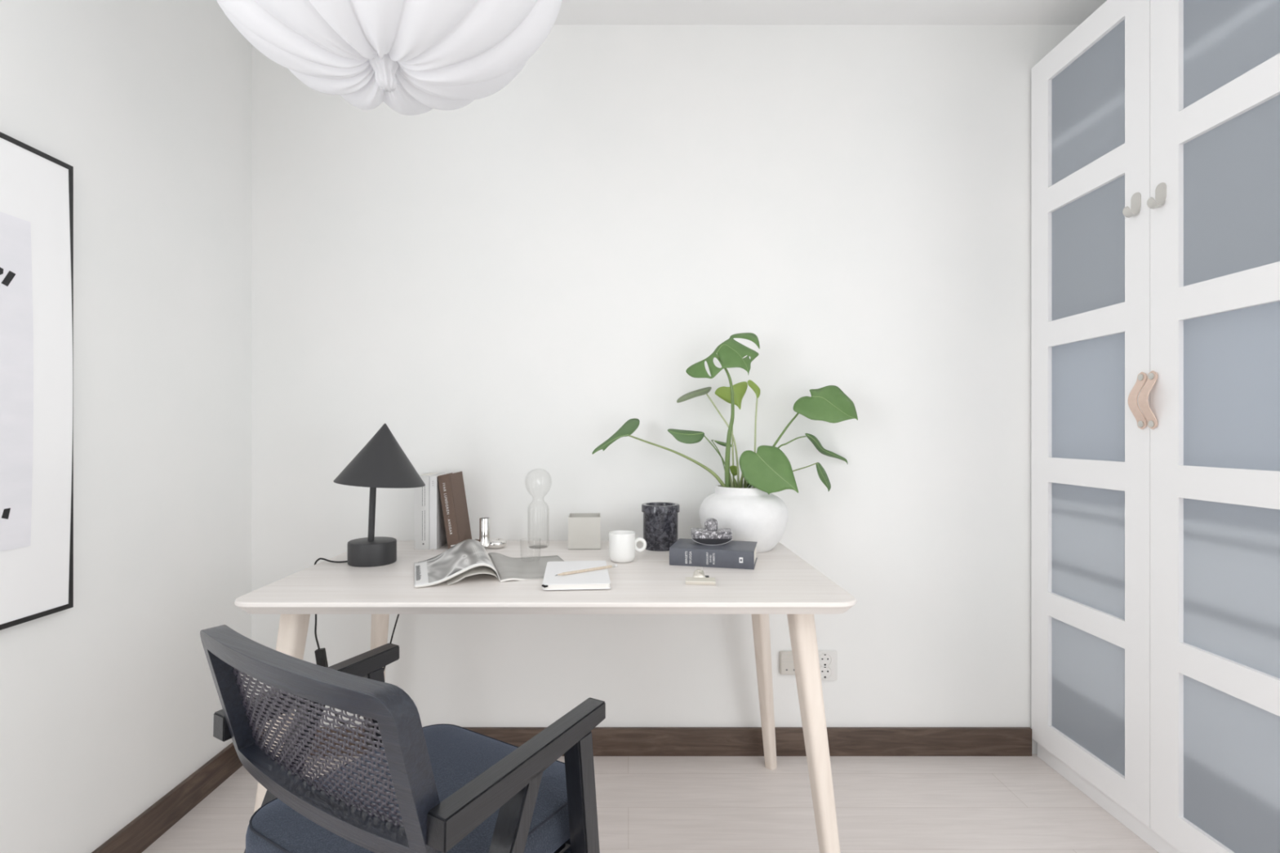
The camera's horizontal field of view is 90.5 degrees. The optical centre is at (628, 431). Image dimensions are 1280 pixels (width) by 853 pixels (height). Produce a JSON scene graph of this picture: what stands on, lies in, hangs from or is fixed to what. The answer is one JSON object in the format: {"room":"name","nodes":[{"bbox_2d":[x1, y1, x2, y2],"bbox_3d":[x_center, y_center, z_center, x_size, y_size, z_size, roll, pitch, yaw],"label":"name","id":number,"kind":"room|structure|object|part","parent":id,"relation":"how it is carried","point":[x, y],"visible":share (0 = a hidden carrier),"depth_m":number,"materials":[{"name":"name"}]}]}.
{"room":"home office","nodes":[
{"label":"home office","id":0,"kind":"room"},
{"bbox_2d":[0,0,251,852],"bbox_3d":[-1.415,-0.148,-0.242,0.200,2.547,4.915,0,0,0],"label":"wall","id":1,"kind":"structure","parent":0,"point":[109,701],"depth_m":1.70,"materials":[{"name":"paint"}]},
{"bbox_2d":[0,131,73,630],"bbox_3d":[-1.300,-0.105,1.235,0.029,1.028,0.490,0,0,0],"label":"framed print","id":2,"kind":"object","parent":1,"relation":"attached to","point":[37,187],"visible":1,"depth_m":1.38,"materials":[{"name":"black"}]},
{"bbox_2d":[91,742,242,852],"bbox_3d":[-1.308,1.078,-0.250,0.015,0.094,4.900,0,0,0],"label":"baseboard","id":3,"kind":"structure","parent":1,"relation":"attached to","point":[142,832],"depth_m":1.81,"materials":[{"name":"brown wood"}]},
{"bbox_2d":[142,754,1158,852],"bbox_3d":[0.362,1.175,-0.242,3.755,0.100,5.315,0,0,0],"label":"floor","id":4,"kind":"structure","parent":0,"point":[646,804],"depth_m":1.88,"materials":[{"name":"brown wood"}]},
{"bbox_2d":[200,624,605,852],"bbox_3d":[-0.385,0.722,1.083,0.576,0.806,0.556,0,0,32],"label":"armchair","id":5,"kind":"object","parent":4,"relation":"on","point":[437,788],"visible":1,"depth_m":0.95,"materials":[{"name":"black wood"}]},
{"bbox_3d":[-0.677,0.814,1.119,0.042,0.622,0.307,0,0,32],"label":"leg","id":6,"kind":"part","parent":5,"relation":"part of","materials":[{"name":"black wood"}]},
{"bbox_3d":[-0.607,0.495,1.237,0.036,0.063,0.359,0,0,32],"label":"armrest","id":7,"kind":"part","parent":5,"relation":"part of","materials":[{"name":"black wood"}]},
{"bbox_3d":[-0.474,0.445,0.941,0.461,0.190,0.071,0,0,34],"label":"cane panel","id":8,"kind":"part","parent":5,"relation":"part of","materials":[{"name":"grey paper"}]},
{"bbox_3d":[-0.477,0.444,0.935,0.510,0.250,0.129,0,0,32],"label":"backrest frame","id":9,"kind":"part","parent":5,"relation":"part of","materials":[{"name":"black wood"}]},
{"bbox_3d":[-0.525,0.811,1.368,0.036,0.627,0.106,0,0,32],"label":"leg","id":10,"kind":"part","parent":5,"relation":"part of","materials":[{"name":"black wood"}]},
{"bbox_3d":[-0.356,0.675,1.129,0.456,0.084,0.447,0,0,32],"label":"seat","id":11,"kind":"part","parent":5,"relation":"part of","materials":[{"name":"blue fabric"}]},
{"bbox_3d":[-0.224,0.814,0.835,0.042,0.622,0.307,0,0,32],"label":"leg","id":12,"kind":"part","parent":5,"relation":"part of","materials":[{"name":"black wood"}]},
{"bbox_3d":[-0.148,0.495,0.951,0.036,0.063,0.359,0,0,32],"label":"armrest","id":13,"kind":"part","parent":5,"relation":"part of","materials":[{"name":"black wood"}]},
{"bbox_3d":[-0.355,0.748,1.130,0.505,0.064,0.400,0,0,32],"label":"seat frame","id":14,"kind":"part","parent":5,"relation":"part of","materials":[{"name":"black wood"}]},
{"bbox_3d":[-0.067,0.811,1.081,0.036,0.627,0.106,0,0,32],"label":"leg","id":15,"kind":"part","parent":5,"relation":"part of","materials":[{"name":"black wood"}]},
{"bbox_2d":[234,540,856,852],"bbox_3d":[-0.187,0.751,1.801,1.412,0.748,0.805,0,0,0],"label":"desk","id":16,"kind":"object","parent":4,"relation":"on","point":[780,581],"visible":0.66,"depth_m":1.50,"materials":[{"name":"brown wood"}]},
{"bbox_3d":[-0.827,0.767,1.496,0.063,0.717,0.157,0,0,35],"label":"leg","id":17,"kind":"part","parent":16,"relation":"part of","materials":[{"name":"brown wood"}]},
{"bbox_2d":[314,423,425,724],"bbox_3d":[-0.749,0.429,1.937,0.314,0.908,0.456,0,0,0],"label":"table lamp","id":18,"kind":"object","parent":16,"relation":"on","point":[382,463],"visible":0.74,"depth_m":1.78,"materials":[{"name":"black metal"}]},
{"bbox_2d":[314,648,328,667],"bbox_3d":[-0.876,0.655,1.811,0.035,0.072,0.020,0,0,0],"label":"switch","id":19,"kind":"object","parent":18,"relation":"attached to","point":[320,653],"depth_m":1.80,"materials":[{"name":"black plastic"}]},
{"bbox_3d":[-0.784,0.623,1.990,0.103,0.521,0.417,0,0,22],"label":"cord","id":20,"kind":"part","parent":18,"relation":"part of","materials":[{"name":"black plastic"}]},
{"bbox_3d":[-0.739,0.214,1.832,0.026,0.200,0.018,0,0,0],"label":"stem","id":21,"kind":"part","parent":18,"relation":"part of","materials":[{"name":"black metal"}]},
{"bbox_3d":[-0.716,0.067,1.832,0.246,0.182,0.247,0,0,0],"label":"lamp shade","id":22,"kind":"part","parent":18,"relation":"part of","materials":[{"name":"black metal"}]},
{"bbox_3d":[-0.824,0.767,2.080,0.054,0.717,0.152,0,0,-44],"label":"leg","id":23,"kind":"part","parent":16,"relation":"part of","materials":[{"name":"brown wood"}]},
{"bbox_2d":[414,471,444,549],"bbox_3d":[-0.661,0.258,2.112,0.048,0.238,0.165,0,0,0],"label":"book","id":24,"kind":"object","parent":16,"relation":"on","point":[421,494],"visible":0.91,"depth_m":2.03,"materials":[{"name":"white paper"}]},
{"bbox_2d":[422,486,425,544],"bbox_3d":[-0.655,0.265,2.030,0.010,0.192,0.001,0,0,0],"label":"print","id":25,"kind":"object","parent":24,"relation":"attached to","point":[423,487],"depth_m":2.03,"materials":[{"name":"grey paper"}]},
{"bbox_2d":[429,473,447,551],"bbox_3d":[-0.625,0.260,2.099,0.023,0.234,0.189,0,0,0],"label":"book","id":26,"kind":"object","parent":16,"relation":"on","point":[437,536],"visible":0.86,"depth_m":2.03,"materials":[{"name":"white paper"}]},
{"bbox_2d":[437,471,471,549],"bbox_3d":[-0.575,0.256,2.112,0.070,0.241,0.166,0,0,0],"label":"book","id":27,"kind":"object","parent":16,"relation":"on","point":[451,486],"visible":0.92,"depth_m":2.04,"materials":[{"name":"brown paper"}]},
{"bbox_2d":[414,539,564,587],"bbox_3d":[-0.364,0.344,1.726,0.413,0.065,0.285,0,0,-19],"label":"magazine","id":28,"kind":"object","parent":16,"relation":"on","point":[468,557],"visible":0.95,"depth_m":1.68,"materials":[{"name":"white paper"}]},
{"bbox_2d":[415,564,421,580],"bbox_3d":[-0.550,0.369,1.665,0.013,0.003,0.176,0,0,-19],"label":"print","id":29,"kind":"object","parent":28,"relation":"attached to","point":[418,567],"depth_m":1.66,"materials":[{"name":"grey paper"}]},
{"bbox_2d":[475,517,506,548],"bbox_3d":[-0.456,0.328,2.068,0.117,0.098,0.070,0,0,0],"label":"candle holder","id":30,"kind":"object","parent":16,"relation":"on","point":[485,539],"visible":0.98,"depth_m":2.04,"materials":[{"name":"silver metal"}]},
{"bbox_2d":[542,560,610,590],"bbox_3d":[-0.134,0.368,1.639,0.164,0.014,0.270,0,0,-5],"label":"notebook","id":31,"kind":"object","parent":16,"relation":"on","point":[598,579],"visible":0.97,"depth_m":1.58,"materials":[{"name":"white paper"}]},
{"bbox_2d":[555,564,617,575],"bbox_3d":[-0.107,0.357,1.638,0.190,0.008,0.008,0,0,-37],"label":"pencil","id":32,"kind":"object","parent":31,"relation":"on","point":[611,566],"visible":1,"depth_m":1.64,"materials":[{"name":"brown wood"}]},
{"bbox_2d":[568,513,600,550],"bbox_3d":[-0.143,0.325,2.082,0.103,0.104,0.103,0,0,-3],"label":"square pot","id":33,"kind":"object","parent":16,"relation":"on","point":[584,529],"visible":1,"depth_m":2.03,"materials":[{"name":"beige ceramic"}]},
{"bbox_2d":[608,530,646,563],"bbox_3d":[-0.007,0.335,1.844,0.102,0.084,0.076,0,0,29],"label":"mug","id":34,"kind":"object","parent":16,"relation":"on","point":[622,544],"visible":1,"depth_m":1.82,"materials":[{"name":"white ceramic"}]},
{"bbox_3d":[0.033,0.329,1.850,0.040,0.042,0.012,0,0,0],"label":"handle","id":35,"kind":"part","parent":34,"relation":"part of","materials":[{"name":"white ceramic"}]},
{"bbox_2d":[641,502,679,551],"bbox_3d":[0.104,0.305,2.060,0.124,0.143,0.124,0,0,0],"label":"jar","id":36,"kind":"object","parent":16,"relation":"on","point":[660,518],"visible":0.94,"depth_m":2.01,"materials":[{"name":"black stone"}]},
{"bbox_2d":[685,566,715,585],"bbox_3d":[0.180,0.359,1.590,0.074,0.035,0.054,0,0,5],"label":"clip","id":37,"kind":"object","parent":16,"relation":"on","point":[699,578],"visible":1,"depth_m":1.57,"materials":[{"name":"gold metal"}]},
{"bbox_2d":[669,538,757,569],"bbox_3d":[0.250,0.352,1.842,0.235,0.050,0.165,0,0,15],"label":"book","id":38,"kind":"object","parent":16,"relation":"on","point":[733,554],"visible":1,"depth_m":1.77,"materials":[{"name":"grey paper"}]},
{"bbox_2d":[691,518,732,545],"bbox_3d":[0.244,0.291,1.868,0.116,0.073,0.069,0,0,4],"label":"ink blotter","id":39,"kind":"object","parent":38,"relation":"on","point":[710,535],"visible":1,"depth_m":1.84,"materials":[{"name":"black stone"}]},
{"bbox_3d":[0.244,0.272,1.868,0.038,0.034,0.038,0,0,4],"label":"knob","id":40,"kind":"part","parent":39,"relation":"part of","materials":[{"name":"grey stone"}]},
{"bbox_3d":[0.244,0.299,1.868,0.116,0.020,0.068,0,0,4],"label":"plate","id":41,"kind":"part","parent":39,"relation":"part of","materials":[{"name":"grey stone"}]},
{"bbox_2d":[698,484,788,552],"bbox_3d":[0.373,0.276,2.060,0.285,0.202,0.285,0,0,0],"label":"planter","id":42,"kind":"object","parent":16,"relation":"on","point":[751,514],"visible":0.64,"depth_m":1.95,"materials":[{"name":"white ceramic"}]},
{"bbox_2d":[591,333,857,494],"bbox_3d":[0.322,-0.063,2.067,0.872,0.523,0.258,0,0,0],"label":"monstera plant","id":43,"kind":"object","parent":42,"relation":"on","point":[769,470],"visible":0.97,"depth_m":2.04,"materials":[{"name":"green plant"}]},
{"bbox_3d":[0.446,0.767,2.080,0.054,0.717,0.152,0,0,44],"label":"leg","id":44,"kind":"part","parent":16,"relation":"part of","materials":[{"name":"brown wood"}]},
{"bbox_3d":[0.440,0.767,1.496,0.063,0.717,0.158,0,0,-35],"label":"leg","id":45,"kind":"part","parent":16,"relation":"part of","materials":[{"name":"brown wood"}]},
{"bbox_2d":[1031,0,1279,852],"bbox_3d":[1.684,-0.069,1.704,0.632,2.388,1.001,0,0,0],"label":"wardrobe","id":46,"kind":"object","parent":4,"relation":"on","point":[1155,124],"visible":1,"depth_m":1.68,"materials":[{"name":"white wood"}]},
{"bbox_3d":[1.414,0.796,1.953,0.004,0.376,0.335,0,0,0],"label":"glass pane","id":47,"kind":"part","parent":46,"relation":"part of","materials":[{"name":"grey glass"}]},
{"bbox_3d":[1.414,0.351,1.953,0.004,0.376,0.335,0,0,0],"label":"glass pane","id":48,"kind":"part","parent":46,"relation":"part of","materials":[{"name":"grey glass"}]},
{"bbox_3d":[1.414,-0.100,1.953,0.004,0.377,0.335,0,0,0],"label":"glass pane","id":49,"kind":"part","parent":46,"relation":"part of","materials":[{"name":"grey glass"}]},
{"bbox_3d":[1.414,-0.549,1.953,0.004,0.373,0.335,0,0,0],"label":"glass pane","id":50,"kind":"part","parent":46,"relation":"part of","materials":[{"name":"grey glass"}]},
{"bbox_3d":[1.414,-0.995,1.953,0.004,0.368,0.335,0,0,0],"label":"glass pane","id":51,"kind":"part","parent":46,"relation":"part of","materials":[{"name":"grey glass"}]},
{"bbox_3d":[1.410,-0.100,1.955,0.020,2.327,0.500,0,0,0],"label":"door","id":52,"kind":"part","parent":46,"relation":"part of","materials":[{"name":"white paint"}]},
{"bbox_3d":[1.383,-0.085,1.724,0.029,0.156,0.029,0,0,0],"label":"handle","id":53,"kind":"part","parent":46,"relation":"part of","materials":[{"name":"leather"}]},
{"bbox_3d":[1.383,-0.085,1.690,0.029,0.156,0.029,0,0,0],"label":"handle","id":54,"kind":"part","parent":46,"relation":"part of","materials":[{"name":"leather"}]},
{"bbox_3d":[1.410,-0.100,1.453,0.020,2.327,0.499,0,0,0],"label":"door","id":55,"kind":"part","parent":46,"relation":"part of","materials":[{"name":"white paint"}]},
{"bbox_3d":[1.414,0.796,1.451,0.004,0.376,0.334,0,0,0],"label":"glass pane","id":56,"kind":"part","parent":46,"relation":"part of","materials":[{"name":"grey glass"}]},
{"bbox_3d":[1.414,0.351,1.451,0.004,0.376,0.334,0,0,0],"label":"glass pane","id":57,"kind":"part","parent":46,"relation":"part of","materials":[{"name":"grey glass"}]},
{"bbox_3d":[1.414,-0.100,1.451,0.004,0.377,0.334,0,0,0],"label":"glass pane","id":58,"kind":"part","parent":46,"relation":"part of","materials":[{"name":"grey glass"}]},
{"bbox_3d":[1.414,-0.549,1.451,0.004,0.373,0.334,0,0,0],"label":"glass pane","id":59,"kind":"part","parent":46,"relation":"part of","materials":[{"name":"grey glass"}]},
{"bbox_3d":[1.414,-0.995,1.451,0.004,0.368,0.334,0,0,0],"label":"glass pane","id":60,"kind":"part","parent":46,"relation":"part of","materials":[{"name":"grey glass"}]},
{"bbox_2d":[251,24,1079,754],"bbox_3d":[0.362,-0.148,2.315,3.755,2.547,0.200,0,0,0],"label":"wall","id":61,"kind":"structure","parent":0,"point":[516,276],"depth_m":2.21,"materials":[{"name":"paint"}]},
{"bbox_2d":[256,727,1031,755],"bbox_3d":[0.043,1.078,2.208,2.715,0.094,0.015,0,0,0],"label":"baseboard","id":62,"kind":"structure","parent":61,"relation":"attached to","point":[606,741],"depth_m":2.20,"materials":[{"name":"brown wood"}]},
{"bbox_2d":[779,650,795,675],"bbox_3d":[0.569,0.803,2.206,0.083,0.079,0.017,0,0,0],"label":"outlet","id":63,"kind":"object","parent":61,"relation":"attached to","point":[786,660],"visible":0.63,"depth_m":2.20,"materials":[{"name":"white plastic"}]},
{"bbox_2d":[817,650,837,680],"bbox_3d":[0.684,0.814,2.209,0.087,0.103,0.010,0,0,0],"label":"wall socket","id":64,"kind":"object","parent":61,"relation":"attached to","point":[828,660],"visible":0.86,"depth_m":2.21,"materials":[{"name":"white plastic"}]},
{"bbox_2d":[818,653,831,666],"bbox_3d":[0.684,0.792,2.205,0.047,0.047,0.002,0,0,0],"label":"outlet","id":65,"kind":"object","parent":64,"relation":"attached to","point":[825,659],"depth_m":2.21,"materials":[{"name":"white plastic"}]},
{"bbox_2d":[820,665,831,679],"bbox_3d":[0.684,0.836,2.205,0.047,0.047,0.002,0,0,0],"label":"outlet","id":66,"kind":"object","parent":64,"relation":"attached to","point":[825,670],"depth_m":2.21,"materials":[{"name":"white plastic"}]},
{"bbox_2d":[554,0,1106,24],"bbox_3d":[0.362,-1.472,-0.242,3.755,0.100,5.315,0,0,0],"label":"ceiling","id":67,"kind":"structure","parent":0,"point":[571,11],"depth_m":2.14,"materials":[{"name":"paint"}]},
{"bbox_2d":[216,0,562,115],"bbox_3d":[-0.462,-1.040,1.199,0.690,0.763,0.696,0,0,0],"label":"pendant lamp","id":68,"kind":"object","parent":67,"relation":"hanging from","point":[415,57],"visible":1,"depth_m":1.15,"materials":[{"name":"white fabric"}]}
]}

